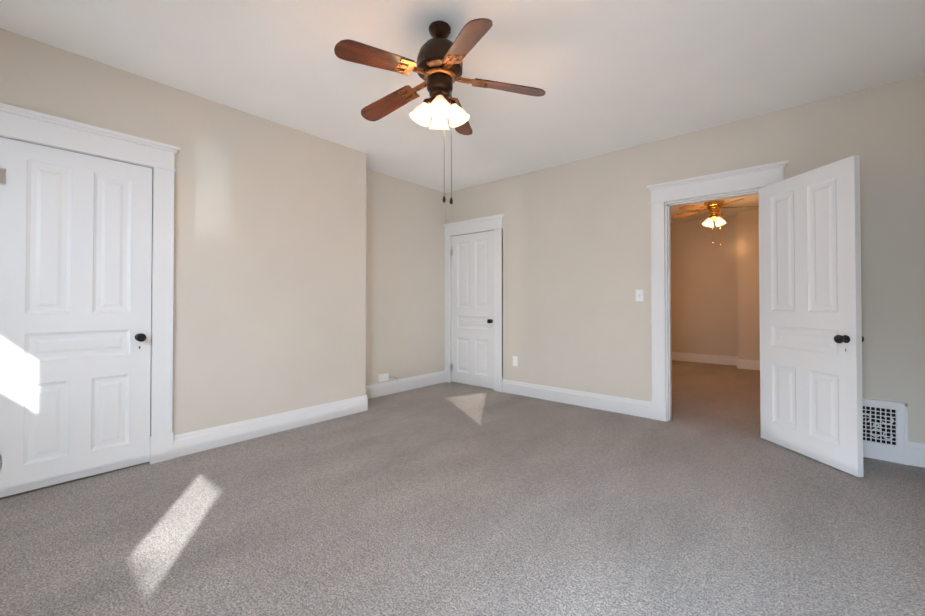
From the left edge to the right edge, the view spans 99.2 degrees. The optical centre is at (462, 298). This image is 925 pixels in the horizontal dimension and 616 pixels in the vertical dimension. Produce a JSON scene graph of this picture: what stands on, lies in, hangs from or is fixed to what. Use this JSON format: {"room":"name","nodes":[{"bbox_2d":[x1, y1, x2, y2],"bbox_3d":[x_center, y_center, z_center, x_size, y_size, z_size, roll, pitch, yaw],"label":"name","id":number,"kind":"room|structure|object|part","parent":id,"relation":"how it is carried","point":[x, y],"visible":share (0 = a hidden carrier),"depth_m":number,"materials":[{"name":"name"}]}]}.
{"room":"empty bedroom","nodes":[
{"label":"empty bedroom","id":0,"kind":"room"},
{"bbox_2d":[0,28,365,461],"bbox_3d":[-2.177,-0.190,2.827,0.120,2.670,3.450,-1,-1,41],"label":"wall","id":1,"kind":"structure","parent":0,"point":[269,300],"depth_m":3.19,"materials":[{"name":"paint"}]},
{"bbox_2d":[0,137,151,497],"bbox_3d":[-2.413,0.109,2.490,0.175,2.040,0.702,-1,-1,41],"label":"closet door","id":2,"kind":"structure","parent":1,"relation":"in","point":[75,292],"depth_m":2.45,"materials":[{"name":"white wood"}]},
{"bbox_3d":[-2.224,0.266,2.707,0.175,0.057,0.057,-1,-1,41],"label":"knob","id":3,"kind":"part","parent":2,"relation":"part of","materials":[{"name":"black metal"}]},
{"bbox_2d":[0,103,179,463],"bbox_3d":[-2.376,0.025,2.461,0.052,2.230,0.998,-1,-1,41],"label":"trim","id":4,"kind":"structure","parent":1,"relation":"attached to","point":[19,123],"depth_m":2.75,"materials":[{"name":"white wood"}]},
{"bbox_2d":[173,395,367,457],"bbox_3d":[-1.533,1.073,3.455,0.017,0.158,1.668,-1,-1,41],"label":"baseboard","id":5,"kind":"structure","parent":1,"relation":"attached to","point":[187,443],"depth_m":3.28,"materials":[{"name":"white wood"}]},
{"bbox_2d":[365,169,445,384],"bbox_3d":[-0.817,-0.165,5.027,0.150,2.670,1.900,-1,-1,41],"label":"wall","id":6,"kind":"structure","parent":0,"point":[405,280],"depth_m":5.00,"materials":[{"name":"paint"}]},
{"bbox_2d":[377,373,397,381],"bbox_3d":[-0.901,0.967,4.762,0.054,0.113,0.279,-1,-1,41],"label":"outlet box","id":7,"kind":"object","parent":6,"relation":"attached to","point":[382,377],"visible":0.94,"depth_m":4.71,"materials":[{"name":"white plastic"}]},
{"bbox_2d":[365,371,444,398],"bbox_3d":[-0.764,1.090,4.947,0.017,0.158,1.630,-1,-1,41],"label":"baseboard","id":8,"kind":"structure","parent":6,"relation":"attached to","point":[390,387],"depth_m":4.96,"materials":[{"name":"white wood"}]},
{"bbox_2d":[0,360,924,615],"bbox_3d":[0.941,1.236,4.216,6.150,0.150,10.050,-1,-1,41],"label":"floor","id":9,"kind":"structure","parent":0,"point":[450,499],"depth_m":1.99,"materials":[{"name":"carpet"}]},
{"bbox_2d":[0,0,924,222],"bbox_3d":[0.941,-1.584,4.249,6.150,0.150,10.050,-1,-1,41],"label":"ceiling","id":10,"kind":"structure","parent":0,"point":[607,76],"depth_m":2.54,"materials":[{"name":"paint"}]},
{"bbox_2d":[334,18,545,203],"bbox_3d":[-0.166,-1.027,2.228,1.142,1.010,1.147,-1,-1,41],"label":"fan","id":11,"kind":"object","parent":10,"relation":"hanging from","point":[439,63],"visible":1,"depth_m":2.17,"materials":[{"name":"brown wood"}]},
{"bbox_3d":[-0.129,-1.042,2.227,0.284,0.124,0.284,-1,-1,41],"label":"lamp shade","id":12,"kind":"part","parent":11,"relation":"part of","materials":[{"name":"white glass"}]},
{"bbox_2d":[673,198,758,246],"bbox_3d":[3.684,-1.119,5.761,1.146,0.745,1.108,-1,-1,41],"label":"ceiling fan","id":13,"kind":"object","parent":10,"relation":"hanging from","point":[713,208],"visible":0.94,"depth_m":5.67,"materials":[{"name":"gold metal"}]},
{"bbox_3d":[3.659,-1.106,5.723,0.284,0.124,0.284,-1,-1,41],"label":"lamp shade","id":14,"kind":"part","parent":13,"relation":"part of","materials":[{"name":"white glass"}]},
{"bbox_2d":[446,74,924,443],"bbox_3d":[1.516,-0.175,4.173,4.800,2.670,0.150,-1,-1,41],"label":"wall","id":15,"kind":"structure","parent":0,"point":[576,258],"depth_m":3.85,"materials":[{"name":"paint"}]},
{"bbox_2d":[450,230,493,388],"bbox_3d":[0.141,0.146,5.288,0.762,2.030,0.175,-1,-1,41],"label":"door","id":16,"kind":"structure","parent":15,"relation":"in","point":[472,307],"depth_m":5.27,"materials":[{"name":"white wood"}]},
{"bbox_3d":[-0.153,0.159,5.504,0.034,1.702,0.018,-1,-1,41],"label":"small door hinge","id":17,"kind":"part","parent":16,"relation":"part of","materials":[{"name":"white wood"}]},
{"bbox_2d":[443,214,504,391],"bbox_3d":[0.109,0.063,5.249,1.058,2.220,0.052,-1,-1,41],"label":"door frame","id":18,"kind":"structure","parent":15,"relation":"attached to","point":[492,222],"depth_m":5.01,"materials":[{"name":"white wood"}]},
{"bbox_2d":[513,356,517,365],"bbox_3d":[0.641,0.768,4.811,0.072,0.117,0.008,-1,-1,41],"label":"outlet","id":19,"kind":"object","parent":15,"relation":"attached to","point":[515,360],"visible":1,"depth_m":4.80,"materials":[{"name":"white plastic"}]},
{"bbox_2d":[503,379,650,418],"bbox_3d":[1.162,1.083,4.353,1.733,0.158,0.017,-1,-1,41],"label":"baseboard","id":20,"kind":"structure","parent":15,"relation":"attached to","point":[634,407],"depth_m":4.24,"materials":[{"name":"white wood"}]},
{"bbox_2d":[636,289,642,300],"bbox_3d":[1.736,-0.028,3.870,0.072,0.117,0.019,-1,-1,41],"label":"light switch","id":21,"kind":"object","parent":15,"relation":"attached to","point":[639,294],"visible":1,"depth_m":3.87,"materials":[{"name":"white plastic"}]},
{"bbox_2d":[647,160,787,421],"bbox_3d":[2.255,0.034,3.534,1.048,2.238,0.254,-1,-1,41],"label":"door frame","id":22,"kind":"structure","parent":15,"relation":"attached to","point":[759,176],"depth_m":3.72,"materials":[{"name":"white wood"}]},
{"bbox_2d":[758,155,863,476],"bbox_3d":[2.486,0.113,2.867,0.175,2.040,0.740,0,-1,-4],"label":"open door","id":23,"kind":"structure","parent":15,"relation":"in","point":[811,396],"depth_m":2.78,"materials":[{"name":"white wood"}]},
{"bbox_3d":[2.509,0.265,2.558,0.175,0.057,0.057,0,-1,-4],"label":"knob","id":24,"kind":"part","parent":23,"relation":"part of","materials":[{"name":"black metal"}]},
{"bbox_2d":[863,398,907,464],"bbox_3d":[2.902,0.935,2.850,0.428,0.419,0.026,-1,-1,41],"label":"air vent","id":25,"kind":"object","parent":15,"relation":"in","point":[885,430],"visible":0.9,"depth_m":2.78,"materials":[{"name":"white metal"}]},
{"bbox_2d":[908,441,924,467],"bbox_3d":[3.115,1.064,2.671,0.135,0.158,0.017,-1,-1,41],"label":"baseboard","id":26,"kind":"structure","parent":15,"relation":"attached to","point":[916,453],"depth_m":2.68,"materials":[{"name":"white wood"}]},
{"bbox_2d":[671,215,737,356],"bbox_3d":[4.014,-0.132,7.841,6.100,2.670,0.150,-1,-1,41],"label":"wall","id":27,"kind":"structure","parent":0,"point":[704,295],"depth_m":7.32,"materials":[{"name":"paint"}]},
{"bbox_2d":[672,352,737,365],"bbox_3d":[4.149,1.121,7.600,2.000,0.158,0.017,-1,-1,41],"label":"baseboard","id":28,"kind":"structure","parent":27,"relation":"attached to","point":[707,358],"depth_m":7.29,"materials":[{"name":"white wood"}]},
{"bbox_2d":[737,209,759,360],"bbox_3d":[5.377,-0.149,6.351,1.510,2.670,0.350,-1,-1,41],"label":"wall","id":29,"kind":"structure","parent":0,"point":[748,286],"depth_m":6.61,"materials":[{"name":"paint"}]},
{"bbox_2d":[738,359,759,369],"bbox_3d":[5.254,1.105,6.200,1.500,0.158,0.017,-1,-1,41],"label":"baseboard","id":30,"kind":"structure","parent":29,"relation":"attached to","point":[749,364],"depth_m":6.59,"materials":[{"name":"white wood"}]}
]}

